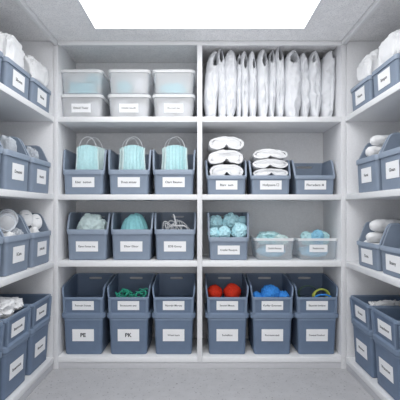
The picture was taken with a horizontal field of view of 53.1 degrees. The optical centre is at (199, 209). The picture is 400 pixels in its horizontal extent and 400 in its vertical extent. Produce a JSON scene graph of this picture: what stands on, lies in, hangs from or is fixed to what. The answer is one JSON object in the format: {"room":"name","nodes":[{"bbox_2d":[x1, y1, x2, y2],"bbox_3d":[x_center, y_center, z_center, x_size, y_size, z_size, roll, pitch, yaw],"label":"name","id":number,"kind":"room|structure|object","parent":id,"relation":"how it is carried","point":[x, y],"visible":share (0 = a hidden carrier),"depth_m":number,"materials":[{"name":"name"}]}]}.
{"room":"medical supply closet","nodes":[
{"label":"medical supply closet","id":0,"kind":"room"},
{"bbox_2d":[25,369,373,399],"bbox_3d":[0.000,1.073,1.175,3.000,0.080,3.950,0,0,0],"label":"floor","id":1,"kind":"structure","parent":0,"point":[59,384],"depth_m":2.36,"materials":[{"name":"concrete"}]},
{"bbox_2d":[0,0,57,399],"bbox_3d":[-1.135,-0.032,1.425,0.430,2.131,2.390,0,0,0],"label":"shelving unit","id":2,"kind":"object","parent":1,"relation":"on","point":[21,118],"visible":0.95,"depth_m":2.60,"materials":[{"name":"white laminate"}]},
{"bbox_2d":[0,338,27,399],"bbox_3d":[-1.127,0.833,2.116,0.331,0.242,0.280,0,0,0],"label":"storage bin","id":3,"kind":"object","parent":2,"relation":"on","point":[12,363],"visible":0.71,"depth_m":2.07,"materials":[{"name":"blue plastic"}]},
{"bbox_2d":[0,305,31,353],"bbox_3d":[-1.120,0.624,2.116,0.345,0.171,0.302,0,0,0],"label":"storage bin","id":4,"kind":"object","parent":3,"relation":"on","point":[16,326],"visible":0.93,"depth_m":2.09,"materials":[{"name":"blue plastic"}]},
{"bbox_3d":[-1.076,0.618,2.051,0.200,0.135,0.130,0,0,0],"label":"crumpled cloth","id":5,"kind":"object","parent":4,"relation":"in","visible":0},
{"bbox_2d":[0,297,14,317],"bbox_3d":[-1.065,0.504,2.060,0.198,0.105,0.151,0,0,4],"label":"crumpled cloth","id":6,"kind":"object","parent":5,"relation":"on","point":[6,305],"visible":0.99,"depth_m":2.04,"materials":[{"name":"fabric"}]},
{"bbox_2d":[0,137,29,190],"bbox_3d":[-1.118,-0.258,2.121,0.330,0.314,0.304,0,0,0],"label":"storage bin","id":7,"kind":"object","parent":2,"relation":"on","point":[13,165],"visible":0.93,"depth_m":2.08,"materials":[{"name":"blue plastic"}]},
{"bbox_2d":[0,135,16,151],"bbox_3d":[-1.021,-0.310,2.116,0.100,0.175,0.085,0,0,0],"label":"wrap","id":8,"kind":"object","parent":7,"relation":"in","point":[9,143],"visible":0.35,"depth_m":2.09,"materials":[{"name":"grey fabric"}]},
{"bbox_2d":[0,214,30,276],"bbox_3d":[-1.118,0.177,2.129,0.330,0.314,0.304,0,0,0],"label":"storage bin","id":9,"kind":"object","parent":2,"relation":"on","point":[14,249],"visible":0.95,"depth_m":2.10,"materials":[{"name":"blue plastic"}]},
{"bbox_2d":[0,56,30,99],"bbox_3d":[-1.118,-0.731,2.129,0.330,0.247,0.304,0,0,0],"label":"storage bin","id":10,"kind":"object","parent":2,"relation":"on","point":[12,75],"visible":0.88,"depth_m":2.08,"materials":[{"name":"blue plastic"}]},
{"bbox_2d":[0,31,24,68],"bbox_3d":[-1.077,-0.822,2.130,0.234,0.205,0.274,0,0,-3],"label":"bag","id":11,"kind":"object","parent":10,"relation":"in","point":[11,48],"visible":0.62,"depth_m":2.06,"materials":[{"name":"plastic"}]},
{"bbox_2d":[2,213,50,267],"bbox_3d":[-1.118,0.177,2.442,0.330,0.314,0.304,0,0,0],"label":"storage bin","id":12,"kind":"object","parent":2,"relation":"on","point":[38,252],"visible":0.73,"depth_m":2.40,"materials":[{"name":"blue plastic"}]},
{"bbox_2d":[19,138,50,193],"bbox_3d":[-1.118,-0.258,2.434,0.330,0.314,0.304,0,0,0],"label":"storage bin","id":13,"kind":"object","parent":2,"relation":"on","point":[38,169],"visible":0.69,"depth_m":2.40,"materials":[{"name":"blue plastic"}]},
{"bbox_2d":[25,322,48,374],"bbox_3d":[-1.127,0.833,2.429,0.331,0.242,0.280,0,0,0],"label":"storage bin","id":14,"kind":"object","parent":2,"relation":"on","point":[36,352],"visible":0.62,"depth_m":2.37,"materials":[{"name":"blue plastic"}]},
{"bbox_2d":[0,294,51,333],"bbox_3d":[-1.120,0.624,2.429,0.345,0.171,0.302,0,0,0],"label":"storage bin","id":15,"kind":"object","parent":14,"relation":"on","point":[40,304],"visible":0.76,"depth_m":2.47,"materials":[{"name":"blue plastic"}]},
{"bbox_2d":[28,77,50,112],"bbox_3d":[-1.118,-0.731,2.442,0.330,0.247,0.304,0,0,0],"label":"storage bin","id":16,"kind":"object","parent":2,"relation":"on","point":[38,94],"visible":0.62,"depth_m":2.39,"materials":[{"name":"blue plastic"}]},
{"bbox_2d":[23,55,48,86],"bbox_3d":[-1.077,-0.825,2.444,0.232,0.212,0.267,0,0,0],"label":"bag","id":17,"kind":"object","parent":16,"relation":"in","point":[38,71],"visible":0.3,"depth_m":2.38,"materials":[{"name":"plastic"}]},
{"bbox_2d":[53,41,345,368],"bbox_3d":[0.000,-0.032,2.796,1.906,2.131,0.397,0,0,0],"label":"shelving unit","id":18,"kind":"object","parent":1,"relation":"on","point":[304,139],"visible":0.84,"depth_m":2.67,"materials":[{"name":"white laminate"}]},
{"bbox_2d":[63,149,109,193],"bbox_3d":[-0.771,-0.256,2.807,0.291,0.310,0.328,0,0,0],"label":"storage bin","id":19,"kind":"object","parent":18,"relation":"on","point":[76,181],"visible":0.77,"depth_m":2.65,"materials":[{"name":"blue plastic"}]},
{"bbox_2d":[76,136,98,169],"bbox_3d":[-0.763,-0.367,2.713,0.161,0.269,0.038,0,0,0],"label":"face mask","id":20,"kind":"object","parent":19,"relation":"in","point":[87,158],"visible":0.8,"depth_m":2.71,"materials":[{"name":"fabric"}]},
{"bbox_2d":[61,94,111,111],"bbox_3d":[-0.788,-0.689,2.807,0.290,0.164,0.324,0,0,0],"label":"storage box","id":21,"kind":"object","parent":18,"relation":"on","point":[74,107],"visible":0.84,"depth_m":2.65,"materials":[{"name":"plastic"}]},
{"bbox_2d":[67,100,87,116],"bbox_3d":[-0.843,-0.687,2.782,0.125,0.145,0.200,0,0,0],"label":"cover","id":22,"kind":"object","parent":21,"relation":"in","point":[71,114],"visible":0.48,"depth_m":2.71,"materials":[{"name":"white plastic"}]},
{"bbox_2d":[61,69,111,86],"bbox_3d":[-0.788,-0.852,2.809,0.290,0.160,0.324,0,0,0],"label":"storage box","id":23,"kind":"object","parent":21,"relation":"on","point":[63,70],"visible":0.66,"depth_m":2.65,"materials":[{"name":"plastic"}]},
{"bbox_2d":[69,90,99,99],"bbox_3d":[-0.793,-0.790,2.757,0.170,0.024,0.170,0,0,0],"label":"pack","id":24,"kind":"object","parent":23,"relation":"in","point":[70,91],"visible":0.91,"depth_m":2.68},
{"bbox_2d":[69,87,98,93],"bbox_3d":[-0.792,-0.815,2.757,0.170,0.024,0.170,0,0,-2],"label":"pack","id":25,"kind":"object","parent":24,"relation":"on","point":[70,88],"visible":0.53,"depth_m":2.67},
{"bbox_2d":[69,83,98,92],"bbox_3d":[-0.792,-0.839,2.757,0.170,0.024,0.170,0,0,-3],"label":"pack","id":26,"kind":"object","parent":25,"relation":"on","point":[70,84],"visible":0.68,"depth_m":2.67},
{"bbox_2d":[86,74,103,87],"bbox_3d":[-0.728,-0.891,2.764,0.110,0.076,0.150,0,0,0],"label":"cover","id":27,"kind":"object","parent":26,"relation":"on","point":[97,80],"visible":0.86,"depth_m":2.71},
{"bbox_2d":[87,100,104,116],"bbox_3d":[-0.726,-0.684,2.782,0.105,0.140,0.200,0,0,0],"label":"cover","id":28,"kind":"object","parent":21,"relation":"in","point":[96,108],"visible":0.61,"depth_m":2.71,"materials":[{"name":"white plastic"}]},
{"bbox_2d":[64,316,109,353],"bbox_3d":[-0.768,0.833,2.792,0.262,0.242,0.331,0,0,0],"label":"storage bin","id":29,"kind":"object","parent":18,"relation":"on","point":[82,335],"visible":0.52,"depth_m":2.64,"materials":[{"name":"blue plastic"}]},
{"bbox_2d":[62,273,114,317],"bbox_3d":[-0.768,0.588,2.792,0.292,0.243,0.340,0,0,0],"label":"storage bin","id":30,"kind":"object","parent":29,"relation":"on","point":[83,297],"visible":0.96,"depth_m":2.69,"materials":[{"name":"blue plastic"}]},
{"bbox_2d":[67,212,112,259],"bbox_3d":[-0.749,0.175,2.814,0.285,0.318,0.330,0,0,0],"label":"storage bin","id":31,"kind":"object","parent":18,"relation":"on","point":[83,244],"depth_m":2.66,"materials":[{"name":"blue plastic"}]},
{"bbox_2d":[109,316,152,353],"bbox_3d":[-0.469,0.833,2.792,0.262,0.242,0.331,0,0,0],"label":"storage bin","id":32,"kind":"object","parent":18,"relation":"on","point":[127,335],"visible":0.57,"depth_m":2.63,"materials":[{"name":"blue plastic"}]},
{"bbox_2d":[107,273,155,317],"bbox_3d":[-0.469,0.588,2.792,0.292,0.243,0.340,0,0,0],"label":"storage bin","id":33,"kind":"object","parent":32,"relation":"on","point":[119,307],"visible":0.96,"depth_m":2.64,"materials":[{"name":"blue plastic"}]},
{"bbox_2d":[115,288,147,296],"bbox_3d":[-0.454,0.578,2.716,0.241,0.090,0.126,0,0,0],"label":"bundle","id":34,"kind":"object","parent":33,"relation":"in","point":[123,290],"visible":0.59,"depth_m":2.71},
{"bbox_2d":[108,149,153,193],"bbox_3d":[-0.470,-0.256,2.807,0.291,0.310,0.328,0,0,0],"label":"storage bin","id":35,"kind":"object","parent":18,"relation":"on","point":[121,181],"visible":0.81,"depth_m":2.65,"materials":[{"name":"blue plastic"}]},
{"bbox_2d":[122,136,145,169],"bbox_3d":[-0.448,-0.367,2.713,0.161,0.269,0.038,0,0,0],"label":"face mask","id":36,"kind":"object","parent":35,"relation":"in","point":[133,155],"visible":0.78,"depth_m":2.71,"materials":[{"name":"fabric"}]},
{"bbox_2d":[108,94,154,111],"bbox_3d":[-0.471,-0.689,2.807,0.290,0.164,0.324,0,0,0],"label":"storage box","id":37,"kind":"object","parent":18,"relation":"on","point":[122,107],"visible":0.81,"depth_m":2.65,"materials":[{"name":"plastic"}]},
{"bbox_2d":[114,100,133,116],"bbox_3d":[-0.526,-0.687,2.782,0.125,0.145,0.200,0,0,0],"label":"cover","id":38,"kind":"object","parent":37,"relation":"in","point":[116,107],"visible":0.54,"depth_m":2.70,"materials":[{"name":"white plastic"}]},
{"bbox_2d":[108,69,154,86],"bbox_3d":[-0.471,-0.852,2.809,0.290,0.160,0.324,0,0,0],"label":"storage box","id":39,"kind":"object","parent":37,"relation":"on","point":[111,70],"visible":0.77,"depth_m":2.65,"materials":[{"name":"plastic"}]},
{"bbox_2d":[116,80,131,97],"bbox_3d":[-0.516,-0.834,2.739,0.110,0.110,0.130,0,0,0],"label":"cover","id":40,"kind":"object","parent":39,"relation":"in","point":[123,87],"visible":0.86,"depth_m":2.70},
{"bbox_2d":[131,77,148,98],"bbox_3d":[-0.413,-0.846,2.774,0.115,0.135,0.180,0,0,0],"label":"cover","id":41,"kind":"object","parent":39,"relation":"in","point":[140,85],"visible":0.86,"depth_m":2.71,"materials":[{"name":"white plastic"}]},
{"bbox_2d":[134,101,148,116],"bbox_3d":[-0.409,-0.684,2.782,0.105,0.140,0.200,0,0,0],"label":"cover","id":42,"kind":"object","parent":37,"relation":"in","point":[143,110],"visible":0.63,"depth_m":2.71,"materials":[{"name":"white plastic"}]},
{"bbox_2d":[111,212,155,259],"bbox_3d":[-0.454,0.175,2.814,0.285,0.318,0.330,0,0,0],"label":"storage bin","id":43,"kind":"object","parent":18,"relation":"on","point":[128,244],"depth_m":2.66,"materials":[{"name":"blue plastic"}]},
{"bbox_2d":[154,318,193,353],"bbox_3d":[-0.172,0.833,2.792,0.262,0.242,0.331,0,0,0],"label":"storage bin","id":44,"kind":"object","parent":18,"relation":"on","point":[172,335],"visible":0.74,"depth_m":2.63,"materials":[{"name":"blue plastic"}]},
{"bbox_2d":[152,273,195,317],"bbox_3d":[-0.172,0.588,2.792,0.292,0.243,0.340,0,0,0],"label":"storage bin","id":45,"kind":"object","parent":44,"relation":"on","point":[172,298],"visible":1,"depth_m":2.73,"materials":[{"name":"blue plastic"}]},
{"bbox_2d":[152,94,195,111],"bbox_3d":[-0.173,-0.689,2.807,0.290,0.164,0.324,0,0,0],"label":"storage box","id":46,"kind":"object","parent":18,"relation":"on","point":[167,107],"visible":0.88,"depth_m":2.65,"materials":[{"name":"plastic"}]},
{"bbox_2d":[152,69,195,86],"bbox_3d":[-0.173,-0.852,2.809,0.290,0.160,0.324,0,0,0],"label":"storage box","id":47,"kind":"object","parent":46,"relation":"on","point":[155,70],"visible":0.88,"depth_m":2.65,"materials":[{"name":"plastic"}]},
{"bbox_2d":[159,83,186,93],"bbox_3d":[-0.183,-0.821,2.739,0.190,0.085,0.130,0,0,0],"label":"cover","id":48,"kind":"object","parent":47,"relation":"in","point":[171,88],"visible":0.81,"depth_m":2.69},
{"bbox_2d":[163,81,191,101],"bbox_3d":[-0.163,-0.851,2.874,0.210,0.145,0.100,0,0,0],"label":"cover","id":49,"kind":"object","parent":47,"relation":"in","point":[188,88],"visible":0.41,"depth_m":2.85,"materials":[{"name":"white plastic"}]},
{"bbox_2d":[153,149,195,193],"bbox_3d":[-0.172,-0.256,2.807,0.291,0.310,0.328,0,0,0],"label":"storage bin","id":50,"kind":"object","parent":18,"relation":"on","point":[166,181],"visible":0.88,"depth_m":2.65,"materials":[{"name":"blue plastic"}]},
{"bbox_2d":[164,136,187,169],"bbox_3d":[-0.161,-0.367,2.713,0.161,0.269,0.038,0,0,0],"label":"face mask","id":51,"kind":"object","parent":50,"relation":"in","point":[175,155],"visible":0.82,"depth_m":2.71,"materials":[{"name":"fabric"}]},
{"bbox_2d":[154,212,196,259],"bbox_3d":[-0.164,0.175,2.814,0.285,0.318,0.330,0,0,0],"label":"storage bin","id":52,"kind":"object","parent":18,"relation":"on","point":[171,244],"visible":1,"depth_m":2.66,"materials":[{"name":"blue plastic"}]},
{"bbox_2d":[162,214,188,228],"bbox_3d":[-0.156,0.128,2.755,0.224,0.202,0.135,0,0,0],"label":"bundle","id":53,"kind":"object","parent":52,"relation":"in","point":[175,221],"visible":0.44,"depth_m":2.72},
{"bbox_2d":[203,51,218,116],"bbox_3d":[0.082,-0.845,2.830,0.113,0.476,0.344,0,0,0],"label":"coverall","id":54,"kind":"object","parent":18,"relation":"on","point":[210,97],"visible":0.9,"depth_m":2.69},
{"bbox_2d":[216,48,225,116],"bbox_3d":[0.151,-0.855,2.838,0.074,0.496,0.348,0,0,0],"label":"coverall","id":55,"kind":"object","parent":18,"relation":"on","point":[221,102],"visible":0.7,"depth_m":2.69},
{"bbox_2d":[205,160,246,193],"bbox_3d":[0.178,-0.222,2.792,0.282,0.242,0.299,0,0,0],"label":"storage bin","id":56,"kind":"object","parent":18,"relation":"on","point":[216,184],"visible":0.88,"depth_m":2.65,"materials":[{"name":"blue plastic"}]},
{"bbox_2d":[209,164,242,174],"bbox_3d":[0.181,-0.266,2.792,0.235,0.088,0.262,0,0,0],"label":"folded cloth","id":57,"kind":"object","parent":56,"relation":"in","point":[221,169],"visible":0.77,"depth_m":2.67,"materials":[{"name":"fabric"}]},
{"bbox_2d":[207,150,242,166],"bbox_3d":[0.173,-0.356,2.791,0.239,0.100,0.265,0,0,-1],"label":"folded cloth","id":58,"kind":"object","parent":57,"relation":"on","point":[228,157],"visible":0.89,"depth_m":2.67,"materials":[{"name":"fabric"}]},
{"bbox_2d":[207,136,243,153],"bbox_3d":[0.177,-0.448,2.791,0.246,0.092,0.264,0,0,-2],"label":"folded cloth","id":59,"kind":"object","parent":58,"relation":"on","point":[224,142],"visible":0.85,"depth_m":2.67,"materials":[{"name":"fabric"}]},
{"bbox_2d":[207,318,246,353],"bbox_3d":[0.182,0.833,2.792,0.262,0.242,0.331,0,0,0],"label":"storage bin","id":60,"kind":"object","parent":18,"relation":"on","point":[225,335],"visible":0.67,"depth_m":2.63,"materials":[{"name":"blue plastic"}]},
{"bbox_2d":[205,273,248,317],"bbox_3d":[0.182,0.588,2.792,0.292,0.243,0.340,0,0,0],"label":"storage bin","id":61,"kind":"object","parent":60,"relation":"on","point":[215,307],"visible":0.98,"depth_m":2.63,"materials":[{"name":"blue plastic"}]},
{"bbox_2d":[207,284,222,296],"bbox_3d":[0.102,0.572,2.764,0.109,0.112,0.112,0,0,23],"label":"ball","id":62,"kind":"object","parent":61,"relation":"in","point":[214,290],"visible":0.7,"depth_m":2.72,"materials":[{"name":"red fabric"}]},
{"bbox_2d":[223,283,240,296],"bbox_3d":[0.224,0.566,2.766,0.125,0.124,0.122,0,0,0],"label":"ball","id":63,"kind":"object","parent":61,"relation":"in","point":[231,290],"visible":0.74,"depth_m":2.72,"materials":[{"name":"red fabric"}]},
{"bbox_2d":[207,212,248,259],"bbox_3d":[0.193,0.175,2.815,0.282,0.318,0.328,0,0,0],"label":"storage bin","id":64,"kind":"object","parent":18,"relation":"on","point":[220,248],"visible":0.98,"depth_m":2.66,"materials":[{"name":"blue plastic"}]},
{"bbox_2d":[231,222,246,236],"bbox_3d":[0.271,0.140,2.718,0.105,0.117,0.109,0,0,-35],"label":"cover","id":65,"kind":"object","parent":64,"relation":"in","point":[239,229],"visible":0.89,"depth_m":2.68,"materials":[{"name":"fabric"}]},
{"bbox_3d":[0.201,0.168,2.852,0.088,0.070,0.083,0,0,0],"label":"shoe","id":66,"kind":"object","parent":64,"relation":"in","visible":0},
{"bbox_2d":[222,212,238,229],"bbox_3d":[0.219,0.081,2.824,0.126,0.133,0.123,0,0,-43],"label":"cover","id":67,"kind":"object","parent":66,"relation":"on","point":[229,219],"visible":0.76,"depth_m":2.79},
{"bbox_3d":[0.102,0.168,2.852,0.088,0.070,0.083,0,0,0],"label":"shoe","id":68,"kind":"object","parent":64,"relation":"in","visible":0},
{"bbox_2d":[207,215,222,229],"bbox_3d":[0.109,0.088,2.821,0.106,0.108,0.103,0,0,0],"label":"cover","id":69,"kind":"object","parent":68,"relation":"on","point":[215,220],"visible":0.77,"depth_m":2.79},
{"bbox_2d":[225,50,236,116],"bbox_3d":[0.208,-0.849,2.830,0.098,0.483,0.344,0,0,0],"label":"coverall","id":70,"kind":"object","parent":18,"relation":"on","point":[230,58],"visible":0.65,"depth_m":2.69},
{"bbox_2d":[234,54,241,116],"bbox_3d":[0.268,-0.837,2.840,0.040,0.459,0.345,0,0,0],"label":"coverall","id":71,"kind":"object","parent":18,"relation":"on","point":[239,68],"visible":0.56,"depth_m":2.70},
{"bbox_2d":[241,51,248,116],"bbox_3d":[0.306,-0.844,2.829,0.064,0.474,0.346,0,0,0],"label":"coverall","id":72,"kind":"object","parent":18,"relation":"on","point":[244,60],"visible":0.66,"depth_m":2.69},
{"bbox_2d":[248,51,256,116],"bbox_3d":[0.359,-0.842,2.831,0.068,0.470,0.350,0,0,0],"label":"coverall","id":73,"kind":"object","parent":18,"relation":"on","point":[252,70],"visible":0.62,"depth_m":2.69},
{"bbox_2d":[256,49,268,116],"bbox_3d":[0.431,-0.848,2.829,0.093,0.481,0.347,0,0,0],"label":"coverall","id":74,"kind":"object","parent":18,"relation":"on","point":[262,66],"visible":0.7,"depth_m":2.69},
{"bbox_2d":[247,160,290,193],"bbox_3d":[0.471,-0.222,2.792,0.282,0.242,0.299,0,0,0],"label":"storage bin","id":75,"kind":"object","parent":18,"relation":"on","point":[256,184],"visible":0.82,"depth_m":2.65,"materials":[{"name":"blue plastic"}]},
{"bbox_2d":[252,168,287,174],"bbox_3d":[0.476,-0.251,2.792,0.244,0.058,0.262,0,0,0],"label":"folded cloth","id":76,"kind":"object","parent":75,"relation":"in","point":[270,171],"visible":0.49,"depth_m":2.67,"materials":[{"name":"fabric"}]},
{"bbox_2d":[251,159,287,171],"bbox_3d":[0.474,-0.310,2.791,0.249,0.068,0.263,0,0,1],"label":"folded cloth","id":77,"kind":"object","parent":76,"relation":"on","point":[264,163],"visible":0.91,"depth_m":2.67,"materials":[{"name":"fabric"}]},
{"bbox_2d":[250,149,287,161],"bbox_3d":[0.478,-0.376,2.792,0.236,0.072,0.261,0,0,2],"label":"folded cloth","id":78,"kind":"object","parent":77,"relation":"on","point":[261,154],"visible":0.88,"depth_m":2.67,"materials":[{"name":"fabric"}]},
{"bbox_2d":[248,316,291,353],"bbox_3d":[0.478,0.833,2.792,0.262,0.242,0.331,0,0,0],"label":"storage bin","id":79,"kind":"object","parent":18,"relation":"on","point":[266,335],"visible":0.75,"depth_m":2.63,"materials":[{"name":"blue plastic"}]},
{"bbox_2d":[245,273,293,317],"bbox_3d":[0.478,0.588,2.792,0.292,0.243,0.340,0,0,0],"label":"storage bin","id":80,"kind":"object","parent":79,"relation":"on","point":[257,307],"visible":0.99,"depth_m":2.64,"materials":[{"name":"blue plastic"}]},
{"bbox_2d":[260,284,279,296],"bbox_3d":[0.480,0.565,2.713,0.141,0.120,0.143,0,0,0],"label":"bundle","id":81,"kind":"object","parent":80,"relation":"in","point":[269,290],"visible":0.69,"depth_m":2.67,"materials":[{"name":"blue fabric"}]},
{"bbox_2d":[267,50,275,116],"bbox_3d":[0.495,-0.851,2.840,0.060,0.487,0.344,0,0,0],"label":"coverall","id":82,"kind":"object","parent":18,"relation":"on","point":[271,59],"visible":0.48,"depth_m":2.70,"materials":[{"name":"fabric"}]},
{"bbox_2d":[250,236,294,251],"bbox_3d":[0.501,0.262,2.805,0.274,0.145,0.292,0,0,0],"label":"storage box","id":83,"kind":"object","parent":18,"relation":"on","point":[269,248],"visible":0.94,"depth_m":2.67,"materials":[{"name":"plastic"}]},
{"bbox_2d":[256,245,285,256],"bbox_3d":[0.491,0.285,2.785,0.200,0.085,0.200,0,0,0],"label":"sheet","id":84,"kind":"object","parent":83,"relation":"in","point":[261,250],"visible":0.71,"depth_m":2.72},
{"bbox_2d":[256,231,280,244],"bbox_3d":[0.481,0.194,2.785,0.200,0.095,0.170,0,0,0],"label":"sheet","id":85,"kind":"object","parent":84,"relation":"on","point":[269,234],"visible":0.73,"depth_m":2.73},
{"bbox_2d":[274,47,284,116],"bbox_3d":[0.546,-0.859,2.831,0.070,0.504,0.342,0,0,0],"label":"coverall","id":86,"kind":"object","parent":18,"relation":"on","point":[280,73],"visible":0.55,"depth_m":2.69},
{"bbox_2d":[283,50,301,116],"bbox_3d":[0.632,-0.845,2.828,0.127,0.476,0.348,0,0,0],"label":"coverall","id":87,"kind":"object","parent":18,"relation":"on","point":[292,68],"visible":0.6,"depth_m":2.69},
{"bbox_2d":[299,53,309,116],"bbox_3d":[0.716,-0.837,2.841,0.079,0.459,0.343,0,0,0],"label":"coverall","id":88,"kind":"object","parent":18,"relation":"on","point":[305,84],"visible":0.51,"depth_m":2.70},
{"bbox_2d":[289,160,334,193],"bbox_3d":[0.766,-0.222,2.792,0.282,0.242,0.299,0,0,0],"label":"storage bin","id":89,"kind":"object","parent":18,"relation":"on","point":[319,179],"visible":0.88,"depth_m":2.65,"materials":[{"name":"blue plastic"}]},
{"bbox_2d":[290,317,335,353],"bbox_3d":[0.772,0.833,2.792,0.262,0.242,0.331,0,0,0],"label":"storage bin","id":90,"kind":"object","parent":18,"relation":"on","point":[308,335],"visible":0.74,"depth_m":2.64,"materials":[{"name":"blue plastic"}]},
{"bbox_2d":[285,273,337,317],"bbox_3d":[0.772,0.588,2.792,0.292,0.243,0.340,0,0,0],"label":"storage bin","id":91,"kind":"object","parent":90,"relation":"on","point":[305,306],"depth_m":2.67,"materials":[{"name":"blue plastic"}]},
{"bbox_2d":[289,236,337,251],"bbox_3d":[0.792,0.262,2.805,0.274,0.145,0.292,0,0,0],"label":"storage box","id":92,"kind":"object","parent":18,"relation":"on","point":[312,248],"visible":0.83,"depth_m":2.67,"materials":[{"name":"plastic"}]},
{"bbox_2d":[298,246,327,256],"bbox_3d":[0.792,0.287,2.785,0.200,0.080,0.200,0,0,0],"label":"sheet","id":93,"kind":"object","parent":92,"relation":"in","point":[304,250],"visible":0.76,"depth_m":2.72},
{"bbox_2d":[307,51,320,116],"bbox_3d":[0.784,-0.845,2.830,0.093,0.476,0.344,0,0,0],"label":"coverall","id":94,"kind":"object","parent":18,"relation":"on","point":[314,70],"visible":0.52,"depth_m":2.69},
{"bbox_2d":[319,51,334,116],"bbox_3d":[0.874,-0.842,2.835,0.099,0.470,0.343,0,0,0],"label":"coverall","id":95,"kind":"object","parent":18,"relation":"on","point":[327,63],"visible":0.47,"depth_m":2.70,"materials":[{"name":"fabric"}]},
{"bbox_2d":[342,0,399,399],"bbox_3d":[1.135,-0.032,1.425,0.430,2.131,2.390,0,0,0],"label":"shelving unit","id":96,"kind":"object","parent":1,"relation":"on","point":[380,115],"visible":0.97,"depth_m":2.60,"materials":[{"name":"white laminate"}]},
{"bbox_2d":[351,75,374,110],"bbox_3d":[1.118,-0.731,2.403,0.330,0.247,0.304,0,0,0],"label":"storage bin","id":97,"kind":"object","parent":96,"relation":"on","point":[362,93],"visible":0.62,"depth_m":2.35,"materials":[{"name":"blue plastic"}]},
{"bbox_2d":[357,49,378,81],"bbox_3d":[1.077,-0.825,2.404,0.233,0.212,0.270,0,0,0],"label":"bag","id":98,"kind":"object","parent":97,"relation":"in","point":[369,63],"visible":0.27,"depth_m":2.32,"materials":[{"name":"plastic"}]},
{"bbox_2d":[353,324,376,377],"bbox_3d":[1.127,0.833,2.392,0.331,0.242,0.280,0,0,0],"label":"storage bin","id":99,"kind":"object","parent":96,"relation":"on","point":[365,351],"visible":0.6,"depth_m":2.33,"materials":[{"name":"blue plastic"}]},
{"bbox_2d":[349,295,399,335],"bbox_3d":[1.120,0.624,2.392,0.345,0.171,0.302,0,0,0],"label":"storage bin","id":100,"kind":"object","parent":99,"relation":"on","point":[360,308],"visible":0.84,"depth_m":2.43,"materials":[{"name":"blue plastic"}]},
{"bbox_2d":[368,299,399,305],"bbox_3d":[1.116,0.611,2.372,0.260,0.150,0.200,0,0,0],"label":"crumpled cloth","id":101,"kind":"object","parent":100,"relation":"in","point":[383,302],"visible":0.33,"depth_m":2.35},
{"bbox_2d":[356,134,390,192],"bbox_3d":[1.118,-0.258,2.312,0.330,0.314,0.304,0,0,0],"label":"storage bin","id":102,"kind":"object","parent":96,"relation":"on","point":[369,168],"visible":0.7,"depth_m":2.27,"materials":[{"name":"blue plastic"}]},
{"bbox_3d":[1.041,-0.267,2.347,0.140,0.089,0.088,0,0,0],"label":"roll","id":103,"kind":"object","parent":102,"relation":"in","visible":0},
{"bbox_2d":[365,146,381,156],"bbox_3d":[1.041,-0.341,2.352,0.130,0.069,0.070,0,0,0],"label":"roll","id":104,"kind":"object","parent":103,"relation":"on","point":[372,150],"visible":0.45,"depth_m":2.33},
{"bbox_2d":[370,135,388,145],"bbox_3d":[1.081,-0.405,2.340,0.170,0.065,0.067,0,0,0],"label":"roll","id":105,"kind":"object","parent":104,"relation":"on","point":[378,140],"visible":0.52,"depth_m":2.32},
{"bbox_2d":[357,221,392,270],"bbox_3d":[1.119,0.202,2.307,0.329,0.264,0.304,0,0,0],"label":"storage bin","id":106,"kind":"object","parent":96,"relation":"on","point":[370,254],"visible":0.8,"depth_m":2.27,"materials":[{"name":"blue plastic"}]},
{"bbox_3d":[1.046,0.222,2.351,0.160,0.062,0.120,0,0,0],"label":"roll","id":107,"kind":"object","parent":106,"relation":"in","visible":0},
{"bbox_2d":[366,232,383,242],"bbox_3d":[1.051,0.160,2.349,0.150,0.066,0.067,0,0,0],"label":"roll","id":108,"kind":"object","parent":107,"relation":"on","point":[374,237],"visible":0.56,"depth_m":2.33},
{"bbox_2d":[369,219,399,231],"bbox_3d":[1.086,0.092,2.337,0.190,0.078,0.078,0,0,0],"label":"roll","id":109,"kind":"object","parent":108,"relation":"on","point":[378,225],"visible":0.7,"depth_m":2.31,"materials":[{"name":"fabric"}]},
{"bbox_2d":[372,53,399,96],"bbox_3d":[1.118,-0.731,2.090,0.330,0.247,0.304,0,0,0],"label":"storage bin","id":110,"kind":"object","parent":96,"relation":"on","point":[387,75],"visible":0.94,"depth_m":2.05,"materials":[{"name":"blue plastic"}]},
{"bbox_2d":[378,29,399,66],"bbox_3d":[1.078,-0.822,2.092,0.232,0.205,0.267,0,0,-3],"label":"bag","id":111,"kind":"object","parent":110,"relation":"in","point":[390,46],"visible":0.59,"depth_m":2.05,"materials":[{"name":"plastic"}]},
{"bbox_2d":[374,340,399,399],"bbox_3d":[1.127,0.833,2.079,0.331,0.242,0.280,0,0,0],"label":"storage bin","id":112,"kind":"object","parent":96,"relation":"on","point":[388,364],"visible":0.81,"depth_m":2.05,"materials":[{"name":"blue plastic"}]},
{"bbox_2d":[371,307,399,356],"bbox_3d":[1.120,0.624,2.079,0.345,0.171,0.302,0,0,0],"label":"storage bin","id":113,"kind":"object","parent":112,"relation":"on","point":[385,320],"visible":1,"depth_m":2.09,"materials":[{"name":"blue plastic"}]},
{"bbox_2d":[379,132,399,189],"bbox_3d":[1.118,-0.258,1.999,0.330,0.314,0.304,0,0,0],"label":"storage bin","id":114,"kind":"object","parent":96,"relation":"on","point":[389,156],"visible":0.95,"depth_m":2.04,"materials":[{"name":"blue plastic"}]},
{"bbox_2d":[380,223,399,278],"bbox_3d":[1.119,0.202,1.994,0.329,0.264,0.304,0,0,0],"label":"storage bin","id":115,"kind":"object","parent":96,"relation":"on","point":[390,247],"visible":1,"depth_m":2.08,"materials":[{"name":"blue plastic"}]},
{"bbox_2d":[0,0,399,62],"bbox_3d":[0.000,-1.139,1.175,3.000,0.080,3.950,0,0,0],"label":"ceiling","id":116,"kind":"structure","parent":0,"point":[333,20],"depth_m":2.50,"materials":[{"name":"paint"}]},
{"bbox_2d":[77,0,322,29],"bbox_3d":[0.000,-1.093,1.351,1.280,0.010,2.129,0,0,0],"label":"recessed light","id":117,"kind":"object","parent":116,"relation":"in","point":[101,14],"visible":1,"depth_m":2.23,"materials":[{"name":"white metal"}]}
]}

